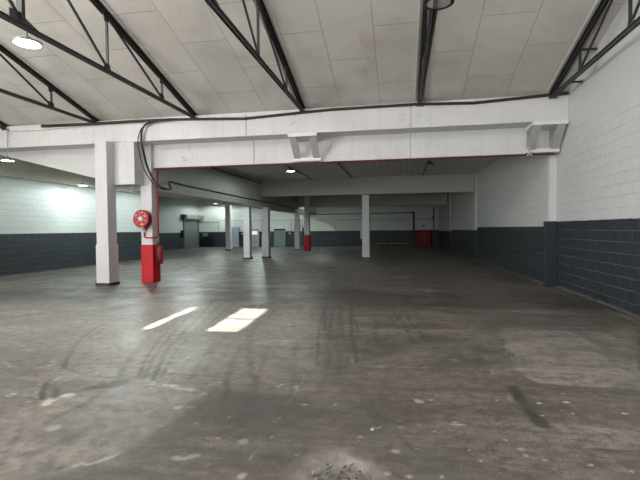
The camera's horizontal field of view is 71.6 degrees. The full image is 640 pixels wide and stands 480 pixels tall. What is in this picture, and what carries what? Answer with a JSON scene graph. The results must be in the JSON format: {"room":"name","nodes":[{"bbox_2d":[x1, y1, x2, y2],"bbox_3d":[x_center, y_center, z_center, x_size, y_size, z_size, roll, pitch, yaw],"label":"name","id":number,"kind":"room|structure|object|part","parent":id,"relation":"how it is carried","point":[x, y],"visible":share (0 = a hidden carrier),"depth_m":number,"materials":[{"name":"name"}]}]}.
{"room":"empty warehouse","nodes":[
{"label":"empty warehouse","id":0,"kind":"room"},
{"bbox_2d":[0,176,141,276],"bbox_3d":[-10.620,-0.420,13.886,0.300,3.280,18.300,0,1,10],"label":"wall","id":1,"kind":"structure","parent":0,"point":[45,226],"depth_m":16.57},
{"bbox_2d":[0,155,140,193],"bbox_3d":[-9.593,-2.499,18.162,0.317,0.640,8.810,0,1,10],"label":"beam","id":2,"kind":"structure","parent":1,"relation":"on","point":[20,169],"depth_m":15.84,"materials":[{"name":"white concrete"}]},
{"bbox_2d":[159,196,198,250],"bbox_3d":[-11.788,-1.157,30.811,0.300,3.920,14.600,0,1,10],"label":"wall","id":3,"kind":"structure","parent":0,"point":[170,209],"depth_m":33.55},
{"bbox_2d":[181,214,202,248],"bbox_3d":[-10.417,-0.700,36.333,0.400,2.700,3.170,0,1,10],"label":"door","id":4,"kind":"structure","parent":3,"relation":"in","point":[190,225],"depth_m":36.26,"materials":[{"name":"metal"}]},
{"bbox_3d":[-10.768,-0.497,35.193,0.120,2.360,0.150,0,1,10],"label":"guide rail","id":5,"kind":"part","parent":4,"relation":"part of","materials":[{"name":"metal"}]},
{"bbox_3d":[-10.315,-0.564,37.660,0.120,2.360,0.130,0,1,10],"label":"guide rail","id":6,"kind":"part","parent":4,"relation":"part of","materials":[{"name":"metal"}]},
{"bbox_2d":[0,0,625,125],"bbox_3d":[-4.182,-4.315,2.481,17.120,2.800,19.400,0,1,10],"label":"ceiling","id":7,"kind":"structure","parent":0,"point":[338,53],"depth_m":9.09,"materials":[{"name":"white paint"}]},
{"bbox_2d":[199,201,438,246],"bbox_3d":[-0.118,-1.405,36.241,21.300,3.920,0.300,0,1,10],"label":"wall","id":8,"kind":"structure","parent":0,"point":[325,231],"depth_m":35.88,"materials":[{"name":"white paint"}]},
{"bbox_2d":[232,227,238,246],"bbox_3d":[-7.130,-0.236,37.334,0.620,1.660,0.140,0,1,10],"label":"door","id":9,"kind":"structure","parent":8,"relation":"in","point":[235,230],"depth_m":37.31,"materials":[{"name":"blue paint"}]},
{"bbox_2d":[252,229,258,246],"bbox_3d":[-5.442,-0.169,37.027,0.750,1.510,0.140,0,1,10],"label":"door","id":10,"kind":"structure","parent":8,"relation":"in","point":[255,232],"depth_m":37.00,"materials":[{"name":"beige paint"}]},
{"bbox_2d":[274,229,285,246],"bbox_3d":[-3.323,-0.174,36.638,0.960,1.500,0.140,0,1,10],"label":"door","id":11,"kind":"structure","parent":8,"relation":"in","point":[279,234],"depth_m":36.62,"materials":[{"name":"grey paint"}]},
{"bbox_2d":[219,219,390,220],"bbox_3d":[0.044,-1.637,36.022,17.500,0.126,0.036,0,1,10],"label":"conduit","id":12,"kind":"object","parent":8,"relation":"attached to","point":[334,219],"visible":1,"depth_m":35.65,"materials":[{"name":"metal"}]},
{"bbox_2d":[310,212,408,214],"bbox_3d":[3.067,-2.103,33.334,7.680,0.180,4.170,0,1,10],"label":"cable","id":13,"kind":"object","parent":8,"relation":"attached to","point":[310,212],"visible":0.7,"depth_m":35.35,"materials":[{"name":"black rubber"}]},
{"bbox_2d":[0,247,639,479],"bbox_3d":[-3.953,1.150,14.994,21.200,0.042,44.000,0,1,10],"label":"floor","id":14,"kind":"structure","parent":0,"point":[461,367],"depth_m":4.59,"materials":[{"name":"concrete"}]},
{"bbox_2d":[95,141,119,285],"bbox_3d":[-5.791,-0.710,12.037,0.420,3.860,0.450,0,1,10],"label":"concrete column","id":15,"kind":"structure","parent":14,"relation":"on","point":[107,262],"depth_m":11.87,"materials":[{"name":"white paint"}]},
{"bbox_3d":[-5.773,1.185,12.085,0.420,0.070,0.450,0,1,10],"label":"skirting","id":16,"kind":"part","parent":15,"relation":"part of","materials":[{"name":"paint"}]},
{"bbox_2d":[0,95,568,186],"bbox_3d":[-2.440,-2.404,11.923,16.520,1.750,0.865,0,1,10],"label":"header beam","id":17,"kind":"structure","parent":15,"relation":"on","point":[494,128],"depth_m":11.42,"materials":[{"name":"white paint"}]},
{"bbox_2d":[0,121,8,130],"bbox_3d":[-10.618,-4.242,3.638,0.180,2.718,18.572,0,1,10],"label":"roof truss","id":18,"kind":"object","parent":17,"relation":"on","point":[3,126],"visible":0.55,"depth_m":12.56,"materials":[{"name":"black metal"}]},
{"bbox_2d":[0,127,14,161],"bbox_3d":[-8.867,-2.716,12.587,0.340,0.938,0.340,0,1,10],"label":"lamp","id":19,"kind":"object","parent":18,"relation":"hanging from","point":[7,158],"visible":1,"depth_m":12.57,"materials":[{"name":"metal"}]},
{"bbox_2d":[0,44,98,123],"bbox_3d":[-7.786,-4.256,3.118,0.180,2.718,18.572,0,1,10],"label":"roof truss","id":20,"kind":"object","parent":17,"relation":"on","point":[51,87],"visible":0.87,"depth_m":10.30,"materials":[{"name":"black metal"}]},
{"bbox_3d":[-6.410,-3.404,10.593,0.045,0.452,0.030,0,1,10],"label":"post","id":21,"kind":"part","parent":20,"relation":"part of","materials":[{"name":"metal"}]},
{"bbox_2d":[7,125,92,131],"bbox_3d":[-7.578,-3.097,12.392,2.751,0.066,0.018,0,1,10],"label":"wire","id":22,"kind":"object","parent":17,"relation":"attached to","point":[90,125],"visible":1,"depth_m":12.39,"materials":[{"name":"grey metal"}]},
{"bbox_2d":[0,0,196,117],"bbox_3d":[-4.963,-4.269,2.600,0.180,2.718,18.572,0,1,10],"label":"roof truss","id":23,"kind":"object","parent":17,"relation":"on","point":[15,16],"visible":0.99,"depth_m":8.18,"materials":[{"name":"black metal"}]},
{"bbox_3d":[-4.277,-3.849,6.325,0.090,1.516,0.060,0,1,10],"label":"post","id":24,"kind":"part","parent":23,"relation":"part of","materials":[{"name":"metal"}]},
{"bbox_3d":[-4.243,-3.145,6.490,0.036,0.220,0.700,0,1,10],"label":"gusset plate","id":25,"kind":"part","parent":23,"relation":"part of","materials":[{"name":"grey paint"}]},
{"bbox_2d":[11,30,42,48],"bbox_3d":[-4.251,-2.960,6.446,0.380,0.228,0.380,0,1,10],"label":"lamp","id":26,"kind":"object","parent":23,"relation":"hanging from","point":[26,41],"visible":1,"depth_m":6.42,"materials":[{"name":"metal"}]},
{"bbox_2d":[13,39,41,48],"bbox_3d":[-4.250,-2.856,6.448,0.350,0.019,0.350,0,1,10],"label":"diffuser","id":27,"kind":"object","parent":26,"relation":"attached to","point":[25,43],"depth_m":6.44,"materials":[{"name":"white plastic"}]},
{"bbox_3d":[-3.932,-3.633,8.200,0.045,0.984,0.030,0,1,10],"label":"post","id":28,"kind":"part","parent":23,"relation":"part of","materials":[{"name":"metal"}]},
{"bbox_2d":[204,0,304,111],"bbox_3d":[-2.101,-4.283,2.075,0.180,2.718,18.572,0,1,10],"label":"roof truss","id":29,"kind":"object","parent":17,"relation":"on","point":[213,4],"visible":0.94,"depth_m":8.02,"materials":[{"name":"black metal"}]},
{"bbox_3d":[-1.070,-3.647,7.675,0.045,0.984,0.030,0,1,10],"label":"post","id":30,"kind":"part","parent":29,"relation":"part of","materials":[{"name":"metal"}]},
{"bbox_3d":[-0.725,-3.432,9.549,0.045,0.452,0.030,0,1,10],"label":"post","id":31,"kind":"part","parent":29,"relation":"part of","materials":[{"name":"metal"}]},
{"bbox_2d":[41,91,568,126],"bbox_3d":[-1.100,-3.183,11.181,13.572,0.228,0.068,0,1,10],"label":"pipe","id":32,"kind":"object","parent":17,"relation":"attached to","point":[560,93],"visible":0.98,"depth_m":10.90,"materials":[{"name":"black metal"}]},
{"bbox_2d":[41,122,142,127],"bbox_3d":[-6.239,-3.143,12.099,3.130,0.044,0.024,0,1,10],"label":"wire","id":33,"kind":"object","parent":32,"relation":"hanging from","point":[127,122],"visible":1,"depth_m":12.07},
{"bbox_2d":[288,132,321,161],"bbox_3d":[-0.380,-2.357,11.343,0.740,0.615,0.695,0,1,10],"label":"bracket","id":34,"kind":"object","parent":17,"relation":"attached to","point":[313,137],"visible":1,"depth_m":11.30,"materials":[{"name":"grey paint"}]},
{"bbox_3d":[-0.634,-2.357,11.372,0.170,0.487,0.533,0,1,10],"label":"leg","id":35,"kind":"part","parent":34,"relation":"part of","materials":[{"name":"grey metal"}]},
{"bbox_3d":[-0.383,-2.621,11.334,0.740,0.085,0.690,0,1,10],"label":"plate","id":36,"kind":"part","parent":34,"relation":"part of","materials":[{"name":"white metal"}]},
{"bbox_3d":[-0.327,-2.104,11.625,0.740,0.095,0.135,0,1,10],"label":"plate","id":37,"kind":"part","parent":34,"relation":"part of","materials":[{"name":"white metal"}]},
{"bbox_3d":[-0.133,-2.360,11.280,0.170,0.487,0.533,0,1,10],"label":"leg","id":38,"kind":"part","parent":34,"relation":"part of","materials":[{"name":"grey metal"}]},
{"bbox_2d":[153,153,554,169],"bbox_3d":[0.468,-2.021,11.495,10.410,0.058,0.048,0,1,10],"label":"pipe","id":39,"kind":"object","parent":17,"relation":"attached to","point":[535,153],"visible":1,"depth_m":11.37,"materials":[{"name":"metal"}]},
{"bbox_2d":[416,0,437,106],"bbox_3d":[0.722,-4.297,1.557,0.180,2.718,18.572,0,1,10],"label":"roof truss","id":40,"kind":"object","parent":17,"relation":"on","point":[428,16],"visible":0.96,"depth_m":7.99,"materials":[{"name":"black metal"}]},
{"bbox_3d":[1.753,-3.661,7.157,0.045,0.984,0.030,0,1,10],"label":"post","id":41,"kind":"part","parent":40,"relation":"part of","materials":[{"name":"metal"}]},
{"bbox_2d":[423,0,454,10],"bbox_3d":[1.544,-3.168,5.784,0.400,0.168,0.400,0,1,10],"label":"lamp","id":42,"kind":"object","parent":40,"relation":"hanging from","point":[427,4],"visible":0.97,"depth_m":5.82,"materials":[{"name":"metal"}]},
{"bbox_2d":[426,0,450,8],"bbox_3d":[1.545,-3.095,5.786,0.312,0.019,0.312,0,1,10],"label":"diffuser","id":43,"kind":"object","parent":42,"relation":"attached to","point":[442,4],"depth_m":5.82,"materials":[{"name":"white plastic"}]},
{"bbox_2d":[525,120,568,156],"bbox_3d":[5.235,-2.331,10.314,0.762,0.720,0.695,0,1,10],"label":"bracket","id":44,"kind":"object","parent":17,"relation":"attached to","point":[559,126],"visible":1,"depth_m":10.31,"materials":[{"name":"grey paint"}]},
{"bbox_3d":[4.977,-2.398,10.675,0.020,0.440,0.075,0,1,10],"label":"post","id":45,"kind":"part","parent":44,"relation":"part of","materials":[{"name":"grey metal"}]},
{"bbox_3d":[4.992,-2.385,10.340,0.170,0.487,0.533,0,1,10],"label":"leg","id":46,"kind":"part","parent":44,"relation":"part of","materials":[{"name":"grey metal"}]},
{"bbox_3d":[5.299,-2.131,10.593,0.740,0.095,0.135,0,1,10],"label":"plate","id":47,"kind":"part","parent":44,"relation":"part of","materials":[{"name":"white metal"}]},
{"bbox_3d":[5.243,-2.649,10.302,0.740,0.085,0.690,0,1,10],"label":"plate","id":48,"kind":"part","parent":44,"relation":"part of","materials":[{"name":"white metal"}]},
{"bbox_3d":[5.479,-2.400,10.583,0.020,0.440,0.075,0,1,10],"label":"post","id":49,"kind":"part","parent":44,"relation":"part of","materials":[{"name":"grey metal"}]},
{"bbox_3d":[5.493,-2.387,10.248,0.170,0.487,0.533,0,1,10],"label":"leg","id":50,"kind":"part","parent":44,"relation":"part of","materials":[{"name":"grey metal"}]},
{"bbox_2d":[548,0,639,98],"bbox_3d":[3.604,-4.311,1.028,0.180,2.718,18.572,0,1,10],"label":"roof truss","id":51,"kind":"object","parent":17,"relation":"on","point":[632,24],"visible":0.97,"depth_m":7.92,"materials":[{"name":"black metal"}]},
{"bbox_3d":[4.980,-3.459,8.503,0.045,0.452,0.030,0,1,10],"label":"post","id":52,"kind":"part","parent":51,"relation":"part of","materials":[{"name":"metal"}]},
{"bbox_3d":[4.635,-3.675,6.628,0.045,0.984,0.030,0,1,10],"label":"post","id":53,"kind":"part","parent":51,"relation":"part of","materials":[{"name":"metal"}]},
{"bbox_2d":[141,145,160,282],"bbox_3d":[-4.834,-0.778,12.627,0.364,3.950,0.394,0,1,10],"label":"concrete column","id":54,"kind":"structure","parent":14,"relation":"on","point":[151,272],"depth_m":12.46,"materials":[{"name":"white paint"}]},
{"bbox_2d":[133,171,158,237],"bbox_3d":[-4.882,-1.006,12.444,0.498,1.925,0.596,0,1,10],"label":"hose reel","id":55,"kind":"object","parent":54,"relation":"attached to","point":[142,219],"visible":1,"depth_m":12.23,"materials":[{"name":"red metal"}]},
{"bbox_2d":[156,242,162,264],"bbox_3d":[-4.562,0.368,12.558,0.170,0.656,0.259,0,1,10],"label":"fire extinguisher","id":56,"kind":"object","parent":54,"relation":"attached to","point":[159,250],"visible":1,"depth_m":12.53,"materials":[{"name":"red metal"}]},
{"bbox_2d":[201,236,212,246],"bbox_3d":[-9.528,0.151,37.551,0.900,0.920,0.500,0,1,10],"label":"workbench","id":57,"kind":"object","parent":14,"relation":"on","point":[204,244],"visible":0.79,"depth_m":37.41,"materials":[{"name":"black metal"}]},
{"bbox_2d":[225,204,232,250],"bbox_3d":[-6.461,-0.964,31.441,0.420,3.400,0.420,0,1,10],"label":"concrete column","id":58,"kind":"structure","parent":14,"relation":"on","point":[228,208],"depth_m":31.28,"materials":[{"name":"white paint"}]},
{"bbox_2d":[243,207,252,258],"bbox_3d":[-3.627,-0.358,22.242,0.390,2.600,0.420,0,1,10],"label":"concrete column","id":59,"kind":"structure","parent":14,"relation":"on","point":[247,218],"depth_m":22.07,"materials":[{"name":"white paint"}]},
{"bbox_2d":[132,167,315,214],"bbox_3d":[-2.935,-2.383,24.516,0.880,1.320,23.720,0,1,10],"label":"beam","id":60,"kind":"structure","parent":59,"relation":"on","point":[206,178],"depth_m":17.15,"materials":[{"name":"white concrete"}]},
{"bbox_2d":[137,118,303,210],"bbox_3d":[-2.429,-2.543,21.722,1.194,1.819,20.426,0,1,10],"label":"cable bundle","id":61,"kind":"object","parent":60,"relation":"attached to","point":[171,119],"visible":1,"depth_m":12.20,"materials":[{"name":"black rubber"}]},
{"bbox_2d":[212,168,261,183],"bbox_3d":[-3.717,-2.678,17.492,0.060,0.060,9.200,0,1,10],"label":"conduit","id":62,"kind":"object","parent":60,"relation":"attached to","point":[212,168],"visible":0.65,"depth_m":18.47,"materials":[{"name":"grey paint"}]},
{"bbox_2d":[299,193,445,206],"bbox_3d":[3.350,-2.747,29.441,9.710,0.960,0.250,0,1,10],"label":"cross beam","id":63,"kind":"structure","parent":60,"relation":"attached to","point":[418,198],"depth_m":29.21,"materials":[{"name":"white concrete"}]},
{"bbox_2d":[262,207,270,257],"bbox_3d":[-2.776,-0.382,22.889,0.390,2.600,0.440,0,1,10],"label":"concrete column","id":64,"kind":"structure","parent":14,"relation":"on","point":[266,236],"depth_m":22.70,"materials":[{"name":"white paint"}]},
{"bbox_2d":[294,213,300,249],"bbox_3d":[-1.575,-0.593,30.773,0.390,2.600,0.390,0,1,10],"label":"concrete column","id":65,"kind":"structure","parent":14,"relation":"on","point":[296,215],"depth_m":30.62,"materials":[{"name":"white paint"}]},
{"bbox_2d":[304,196,310,250],"bbox_3d":[-0.852,-1.233,29.688,0.364,3.920,0.364,0,1,10],"label":"concrete column","id":66,"kind":"structure","parent":14,"relation":"on","point":[307,237],"depth_m":29.53,"materials":[{"name":"white paint"}]},
{"bbox_2d":[308,462,371,479],"bbox_3d":[0.106,1.407,2.558,0.383,0.067,0.412,0,1,10],"label":"rubble","id":67,"kind":"object","parent":14,"relation":"on","point":[324,474],"visible":1,"depth_m":2.64,"materials":[{"name":"concrete"}]},
{"bbox_2d":[362,195,370,258],"bbox_3d":[2.248,-0.650,21.716,0.420,3.100,0.420,0,1,10],"label":"concrete column","id":68,"kind":"structure","parent":14,"relation":"on","point":[365,198],"depth_m":21.55,"materials":[{"name":"white paint"}]},
{"bbox_2d":[261,174,474,196],"bbox_3d":[2.097,-2.601,21.360,10.160,0.820,0.300,0,1,10],"label":"cross beam","id":69,"kind":"structure","parent":68,"relation":"on","point":[450,183],"depth_m":21.16,"materials":[{"name":"white concrete"}]},
{"bbox_2d":[376,243,407,246],"bbox_3d":[5.609,0.391,34.654,2.480,0.300,0.350,0,1,10],"label":"bench","id":70,"kind":"object","parent":14,"relation":"on","point":[376,243],"visible":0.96,"depth_m":34.51,"materials":[{"name":"yellow wood"}]},
{"bbox_3d":[5.607,0.271,34.651,2.480,0.060,0.350,0,1,10],"label":"seat","id":71,"kind":"part","parent":70,"relation":"part of","materials":[{"name":"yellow wood"}]},
{"bbox_2d":[409,212,414,246],"bbox_3d":[7.173,-0.839,34.624,0.420,2.730,0.140,0,1,10],"label":"downpipe","id":72,"kind":"object","parent":14,"relation":"on","point":[409,212],"visible":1,"depth_m":34.53,"materials":[{"name":"black metal"}]},
{"bbox_2d":[416,230,430,246],"bbox_3d":[8.013,-0.125,34.362,1.080,1.300,0.490,0,1,10],"label":"cabinet","id":73,"kind":"object","parent":14,"relation":"on","point":[423,237],"visible":1,"depth_m":34.16,"materials":[{"name":"metal"}]},
{"bbox_3d":[7.716,-0.128,34.213,0.510,1.220,0.030,0,1,10],"label":"door","id":74,"kind":"part","parent":73,"relation":"part of","materials":[{"name":"red metal"}]},
{"bbox_3d":[8.237,-0.131,34.118,0.510,1.220,0.030,0,1,10],"label":"door","id":75,"kind":"part","parent":73,"relation":"part of","materials":[{"name":"red metal"}]},
{"bbox_2d":[432,230,438,246],"bbox_3d":[8.858,-0.107,34.147,0.500,1.260,0.550,0,1,10],"label":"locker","id":76,"kind":"object","parent":14,"relation":"on","point":[435,233],"visible":1,"depth_m":33.88,"materials":[{"name":"black metal"}]},
{"bbox_2d":[163,157,500,200],"bbox_3d":[-2.274,-3.125,24.538,21.300,0.150,24.000,0,1,10],"label":"ceiling","id":77,"kind":"structure","parent":0,"point":[460,165],"depth_m":18.38,"materials":[{"name":"white paint"}]},
{"bbox_2d":[337,163,352,177],"bbox_3d":[0.730,-2.853,16.799,0.044,0.044,9.050,0,1,10],"label":"conduit","id":78,"kind":"object","parent":77,"relation":"attached to","point":[337,163],"visible":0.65,"depth_m":18.43,"materials":[{"name":"metal"}]},
{"bbox_2d":[438,193,450,250],"bbox_3d":[9.084,-1.358,30.893,1.070,3.920,6.900,0,1,10],"label":"wall","id":79,"kind":"structure","parent":0,"point":[444,210],"depth_m":29.82,"materials":[{"name":"white paint"}]},
{"bbox_2d":[451,173,476,258],"bbox_3d":[7.922,-1.168,23.840,0.910,3.920,7.400,0,1,10],"label":"wall","id":80,"kind":"structure","parent":0,"point":[463,204],"depth_m":22.96,"materials":[{"name":"white paint"}]},
{"bbox_2d":[477,155,547,283],"bbox_3d":[6.606,-0.945,15.524,0.640,3.920,9.440,0,1,10],"label":"wall","id":81,"kind":"structure","parent":0,"point":[512,192],"depth_m":14.02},
{"bbox_2d":[543,221,556,286],"bbox_3d":[5.641,0.341,10.895,0.280,1.600,0.080,0,1,10],"label":"pillar","id":82,"kind":"structure","parent":81,"relation":"attached to","point":[549,227],"depth_m":10.86,"materials":[{"name":"blue paint"}]},
{"bbox_2d":[548,154,556,220],"bbox_3d":[5.679,-1.268,10.844,0.170,1.620,0.080,0,1,10],"label":"trim","id":83,"kind":"structure","parent":81,"relation":"attached to","point":[552,159],"depth_m":10.81,"materials":[{"name":"white paint"}]},
{"bbox_2d":[556,0,639,317],"bbox_3d":[4.160,-2.278,1.286,0.300,7.350,19.350,0,1,10],"label":"wall","id":84,"kind":"structure","parent":0,"point":[598,251],"depth_m":8.26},
{"bbox_2d":[582,47,597,50],"bbox_3d":[5.202,-3.677,8.558,0.300,0.035,0.035,0,1,10],"label":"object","id":85,"kind":"structure","parent":84,"relation":"attached to","point":[596,48],"depth_m":8.55,"materials":[{"name":"paint"}]}
]}

